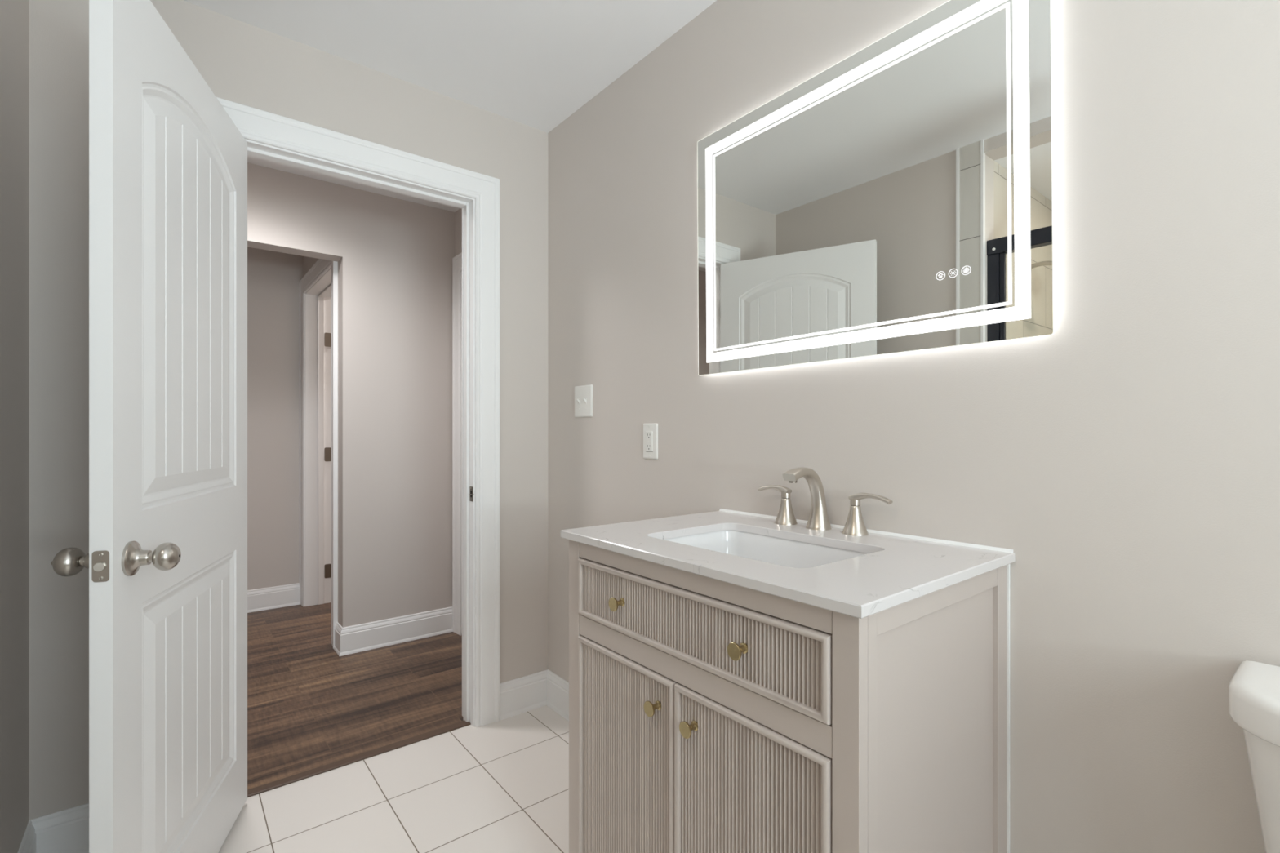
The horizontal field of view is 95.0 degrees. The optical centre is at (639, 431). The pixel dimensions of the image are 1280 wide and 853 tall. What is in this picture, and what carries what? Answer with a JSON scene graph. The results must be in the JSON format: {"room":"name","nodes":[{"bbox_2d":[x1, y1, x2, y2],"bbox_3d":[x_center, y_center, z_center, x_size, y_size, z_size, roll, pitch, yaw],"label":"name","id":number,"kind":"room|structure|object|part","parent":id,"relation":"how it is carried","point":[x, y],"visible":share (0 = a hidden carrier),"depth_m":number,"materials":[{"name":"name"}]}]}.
{"room":"bathroom","nodes":[
{"label":"bathroom","id":0,"kind":"room"},
{"bbox_2d":[0,0,29,852],"bbox_3d":[-1.283,-0.058,1.052,0.115,2.420,1.125,0,0,-39],"label":"wall","id":1,"kind":"structure","parent":0,"point":[14,14],"depth_m":1.37,"materials":[{"name":"grey paint"}]},
{"bbox_2d":[17,820,35,852],"bbox_3d":[-1.264,1.083,1.136,0.020,0.139,1.016,0,0,-39],"label":"baseboard","id":2,"kind":"structure","parent":1,"relation":"attached to","point":[28,845],"depth_m":1.48,"materials":[{"name":"white paint"}]},
{"bbox_2d":[247,247,302,590],"bbox_3d":[-3.084,-0.058,3.321,2.242,2.420,0.100,0,0,-39],"label":"wall","id":3,"kind":"structure","parent":0,"point":[273,277],"depth_m":3.81,"materials":[{"name":"grey paint"}]},
{"bbox_2d":[247,582,300,613],"bbox_3d":[-2.781,1.083,3.488,1.324,0.139,0.020,0,0,-39],"label":"baseboard","id":4,"kind":"structure","parent":3,"relation":"attached to","point":[288,595],"depth_m":3.81,"materials":[{"name":"white paint"}]},
{"bbox_2d":[29,0,547,820],"bbox_3d":[-1.071,-0.058,2.017,1.655,2.420,0.115,0,0,-39],"label":"wall","id":5,"kind":"structure","parent":0,"point":[242,63],"depth_m":1.59,"materials":[{"name":"grey paint"}]},
{"bbox_2d":[30,803,88,852],"bbox_3d":[-1.458,1.083,1.620,0.325,0.139,0.020,0,0,-39],"label":"baseboard","id":6,"kind":"structure","parent":5,"relation":"attached to","point":[65,831],"depth_m":1.56,"materials":[{"name":"white paint"}]},
{"bbox_2d":[50,0,247,852],"bbox_3d":[-1.079,0.122,1.445,0.201,2.030,0.791,0,0,-13],"label":"door","id":7,"kind":"structure","parent":5,"relation":"in","point":[166,558],"depth_m":1.28,"materials":[{"name":"white paint"}]},
{"bbox_3d":[-1.074,0.247,1.108,0.050,0.054,0.054,0,0,-19],"label":"knob","id":8,"kind":"part","parent":7,"relation":"part of","materials":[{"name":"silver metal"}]},
{"bbox_3d":[-0.985,0.247,1.071,0.026,0.057,0.002,0,0,-18],"label":"latch plate","id":9,"kind":"part","parent":7,"relation":"part of","materials":[{"name":"silver metal"}]},
{"bbox_3d":[-0.937,0.247,1.154,0.050,0.054,0.054,0,0,-19],"label":"knob","id":10,"kind":"part","parent":7,"relation":"part of","materials":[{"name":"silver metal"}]},
{"bbox_2d":[216,97,499,727],"bbox_3d":[-0.989,0.074,2.083,0.984,2.155,0.158,0,0,-39],"label":"door frame","id":11,"kind":"structure","parent":5,"relation":"attached to","point":[268,136],"depth_m":2.29,"materials":[{"name":"white paint"}]},
{"bbox_3d":[-0.660,0.246,2.295,0.002,0.058,0.029,0,0,-39],"label":"strike plate","id":12,"kind":"part","parent":11,"relation":"part of","materials":[{"name":"silver metal"}]},
{"bbox_2d":[499,669,547,720],"bbox_3d":[-0.473,1.083,2.412,0.229,0.139,0.020,0,0,-39],"label":"baseboard","id":13,"kind":"structure","parent":5,"relation":"attached to","point":[527,693],"depth_m":2.40,"materials":[{"name":"white paint"}]},
{"bbox_2d":[302,256,318,276],"bbox_3d":[-1.864,-0.058,3.571,0.172,2.420,1.040,0,0,-39],"label":"wall","id":14,"kind":"structure","parent":0,"point":[308,262],"depth_m":3.79,"materials":[{"name":"grey paint"}]},
{"bbox_2d":[298,258,337,648],"bbox_3d":[-1.873,0.076,3.566,0.194,2.152,1.043,0,0,-39],"label":"door frame","id":15,"kind":"structure","parent":14,"relation":"attached to","point":[318,288],"depth_m":3.88,"materials":[{"name":"white paint"}]},
{"bbox_2d":[333,622,342,656],"bbox_3d":[-1.577,1.083,3.061,0.020,0.139,0.155,0,0,-39],"label":"baseboard","id":16,"kind":"structure","parent":14,"relation":"attached to","point":[338,628],"depth_m":3.05,"materials":[{"name":"white paint"}]},
{"bbox_2d":[247,162,454,627],"bbox_3d":[-1.680,-0.058,2.978,4.000,2.420,0.115,0,0,-39],"label":"wall","id":17,"kind":"structure","parent":0,"point":[393,256],"depth_m":3.16,"materials":[{"name":"grey paint"}]},
{"bbox_2d":[339,606,452,656],"bbox_3d":[-1.304,1.083,3.194,0.612,0.139,0.020,0,0,-39],"label":"baseboard","id":18,"kind":"structure","parent":17,"relation":"attached to","point":[357,638],"depth_m":3.17,"materials":[{"name":"white paint"}]},
{"bbox_2d":[218,602,568,852],"bbox_3d":[-0.842,1.202,1.936,4.000,0.100,6.700,0,0,-39],"label":"floor","id":19,"kind":"structure","parent":0,"point":[502,786],"depth_m":2.07,"materials":[{"name":"tile"}]},
{"bbox_2d":[247,720,471,797],"bbox_3d":[-0.980,1.149,2.071,0.780,0.007,0.040,0,0,-39],"label":"threshold","id":20,"kind":"object","parent":19,"relation":"on","point":[272,785],"visible":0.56,"depth_m":2.04,"materials":[{"name":"brown wood"}]},
{"bbox_2d":[568,539,1009,852],"bbox_3d":[0.262,0.701,1.242,0.548,0.902,0.746,0,0,-39],"label":"vanity cabinet","id":21,"kind":"object","parent":19,"relation":"on","point":[707,715],"visible":0.96,"depth_m":1.00,"materials":[{"name":"beige paint"}]},
{"bbox_3d":[-0.046,0.355,1.208,0.027,0.028,0.028,0,0,-39],"label":"knob","id":22,"kind":"part","parent":21,"relation":"part of","materials":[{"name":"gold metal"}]},
{"bbox_3d":[-0.033,0.734,1.218,0.008,0.518,0.302,0,0,-39],"label":"fluted panel","id":23,"kind":"part","parent":21,"relation":"part of","materials":[{"name":"beige paint"}]},
{"bbox_3d":[-0.036,0.734,1.215,0.017,0.531,0.325,0,0,-39],"label":"bead frame","id":24,"kind":"part","parent":21,"relation":"part of","materials":[{"name":"beige paint"}]},
{"bbox_3d":[0.026,0.527,1.119,0.027,0.028,0.028,0,0,-39],"label":"knob","id":25,"kind":"part","parent":21,"relation":"part of","materials":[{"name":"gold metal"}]},
{"bbox_3d":[0.089,0.527,1.041,0.027,0.028,0.028,0,0,-39],"label":"knob","id":26,"kind":"part","parent":21,"relation":"part of","materials":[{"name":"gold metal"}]},
{"bbox_3d":[0.070,0.354,1.090,0.008,0.113,0.629,0,0,-39],"label":"fluted panel","id":27,"kind":"part","parent":21,"relation":"part of","materials":[{"name":"beige paint"}]},
{"bbox_3d":[0.067,0.354,1.087,0.017,0.126,0.652,0,0,-39],"label":"bead frame","id":28,"kind":"part","parent":21,"relation":"part of","materials":[{"name":"beige paint"}]},
{"bbox_3d":[0.074,0.269,1.094,0.021,0.038,0.657,0,0,-39],"label":"rail","id":29,"kind":"part","parent":21,"relation":"part of","materials":[{"name":"beige paint"}]},
{"bbox_3d":[0.074,0.443,1.094,0.021,0.045,0.657,0,0,-39],"label":"rail","id":30,"kind":"part","parent":21,"relation":"part of","materials":[{"name":"beige paint"}]},
{"bbox_3d":[0.161,0.355,0.951,0.027,0.028,0.028,0,0,-39],"label":"knob","id":31,"kind":"part","parent":21,"relation":"part of","materials":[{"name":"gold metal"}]},
{"bbox_3d":[0.172,0.734,0.962,0.008,0.518,0.302,0,0,-39],"label":"fluted panel","id":32,"kind":"part","parent":21,"relation":"part of","materials":[{"name":"beige paint"}]},
{"bbox_3d":[0.170,0.734,0.960,0.017,0.531,0.325,0,0,-39],"label":"bead frame","id":33,"kind":"part","parent":21,"relation":"part of","materials":[{"name":"beige paint"}]},
{"bbox_2d":[560,511,1015,618],"bbox_3d":[0.264,0.241,1.246,0.540,0.018,0.767,0,0,-39],"label":"countertop","id":34,"kind":"structure","parent":21,"relation":"on","point":[895,571],"depth_m":1.05,"materials":[{"name":"white stone"}]},
{"bbox_2d":[664,529,868,568],"bbox_3d":[0.250,0.323,1.237,0.338,0.144,0.474,0,0,-39],"label":"sink","id":35,"kind":"object","parent":34,"relation":"in","point":[770,549],"visible":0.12,"depth_m":1.39,"materials":[{"name":"white ceramic"}]},
{"bbox_2d":[757,467,893,536],"bbox_3d":[0.393,0.158,1.374,0.147,0.148,0.360,0,0,-39],"label":"faucet","id":36,"kind":"object","parent":34,"relation":"on","point":[818,519],"visible":1,"depth_m":1.38,"materials":[{"name":"silver metal"}]},
{"bbox_3d":[0.344,0.152,1.504,0.022,0.030,0.096,0,0,-39],"label":"lever","id":37,"kind":"part","parent":36,"relation":"part of","materials":[{"name":"silver metal"}]},
{"bbox_3d":[0.367,0.201,1.476,0.057,0.063,0.057,0,0,-39],"label":"handle","id":38,"kind":"part","parent":36,"relation":"part of","materials":[{"name":"silver metal"}]},
{"bbox_3d":[0.393,0.158,1.374,0.147,0.148,0.060,0,0,-39],"label":"spout","id":39,"kind":"part","parent":36,"relation":"part of","materials":[{"name":"silver metal"}]},
{"bbox_3d":[0.487,0.201,1.327,0.057,0.063,0.057,0,0,-39],"label":"handle","id":40,"kind":"part","parent":36,"relation":"part of","materials":[{"name":"silver metal"}]},
{"bbox_3d":[0.510,0.152,1.298,0.022,0.030,0.096,0,0,-39],"label":"lever","id":41,"kind":"part","parent":36,"relation":"part of","materials":[{"name":"silver metal"}]},
{"bbox_2d":[719,508,1013,553],"bbox_3d":[0.472,0.229,1.414,0.006,0.006,0.762,0,0,-39],"label":"caulk","id":42,"kind":"structure","parent":34,"relation":"on","point":[984,547],"depth_m":1.27,"materials":[{"name":"white"}]},
{"bbox_3d":[0.494,0.663,0.970,0.440,0.758,0.007,0,0,-39],"label":"panel","id":43,"kind":"part","parent":21,"relation":"part of","materials":[{"name":"beige paint"}]},
{"bbox_3d":[0.505,0.701,0.976,0.501,0.902,0.020,0,0,-39],"label":"frame","id":44,"kind":"part","parent":21,"relation":"part of","materials":[{"name":"beige paint"}]},
{"bbox_2d":[1228,660,1279,852],"bbox_3d":[0.767,0.745,0.490,0.681,0.813,0.441,0,0,-39],"label":"toilet","id":45,"kind":"object","parent":19,"relation":"on","point":[1254,688],"visible":1,"depth_m":0.76,"materials":[{"name":"white ceramic"}]},
{"bbox_3d":[0.954,0.365,0.640,0.200,0.054,0.441,0,0,-39],"label":"tank lid","id":46,"kind":"part","parent":45,"relation":"part of","materials":[{"name":"white ceramic"}]},
{"bbox_3d":[0.961,0.584,0.645,0.184,0.377,0.418,0,0,-39],"label":"tank","id":47,"kind":"part","parent":45,"relation":"part of","materials":[{"name":"white ceramic"}]},
{"bbox_2d":[183,0,716,212],"bbox_3d":[-0.806,-1.318,1.891,4.000,0.100,6.815,0,0,-39],"label":"ceiling","id":48,"kind":"structure","parent":0,"point":[534,64],"depth_m":1.90,"materials":[{"name":"white paint"}]},
{"bbox_2d":[452,252,462,635],"bbox_3d":[-0.760,0.077,2.990,0.022,2.149,0.992,0,0,-39],"label":"door frame","id":49,"kind":"structure","parent":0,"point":[457,260],"depth_m":3.32,"materials":[{"name":"white paint"}]},
{"bbox_2d":[454,0,1279,852],"bbox_3d":[0.433,-0.058,1.559,0.115,2.420,4.745,0,0,-39],"label":"wall","id":50,"kind":"structure","parent":0,"point":[1126,456],"depth_m":1.05,"materials":[{"name":"grey paint"}]},
{"bbox_2d":[461,271,462,634],"bbox_3d":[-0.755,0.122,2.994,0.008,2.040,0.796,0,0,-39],"label":"door","id":51,"kind":"structure","parent":50,"relation":"in","point":[461,272],"depth_m":3.30,"materials":[{"name":"white paint"}]},
{"bbox_2d":[546,669,568,721],"bbox_3d":[-0.088,1.083,2.099,0.020,0.139,0.990,0,0,-39],"label":"baseboard","id":52,"kind":"structure","parent":50,"relation":"attached to","point":[557,688],"depth_m":2.40,"materials":[{"name":"white paint"}]},
{"bbox_2d":[574,384,592,417],"bbox_3d":[-0.225,-0.116,2.271,0.018,0.122,0.120,0,0,-39],"label":"light switch","id":53,"kind":"object","parent":50,"relation":"attached to","point":[584,393],"visible":1,"depth_m":2.26,"materials":[{"name":"white plastic"}]},
{"bbox_2d":[643,423,657,459],"bbox_3d":[0.033,0.034,1.957,0.010,0.119,0.073,0,0,-39],"label":"wall outlet","id":54,"kind":"object","parent":50,"relation":"attached to","point":[650,430],"visible":1,"depth_m":1.95,"materials":[{"name":"white plastic"}]},
{"bbox_2d":[645,431,653,452],"bbox_3d":[0.030,0.034,1.955,0.004,0.068,0.036,0,0,-39],"label":"receptacle","id":55,"kind":"object","parent":54,"relation":"attached to","point":[649,434],"depth_m":1.95,"materials":[{"name":"white plastic"}]},
{"bbox_2d":[697,0,1054,375],"bbox_3d":[0.464,-0.523,1.415,0.016,0.707,0.909,0,0,-39],"label":"mirror","id":56,"kind":"object","parent":50,"relation":"attached to","point":[897,197],"visible":1,"depth_m":1.29,"materials":[{"name":"silver mirror"}]}
]}

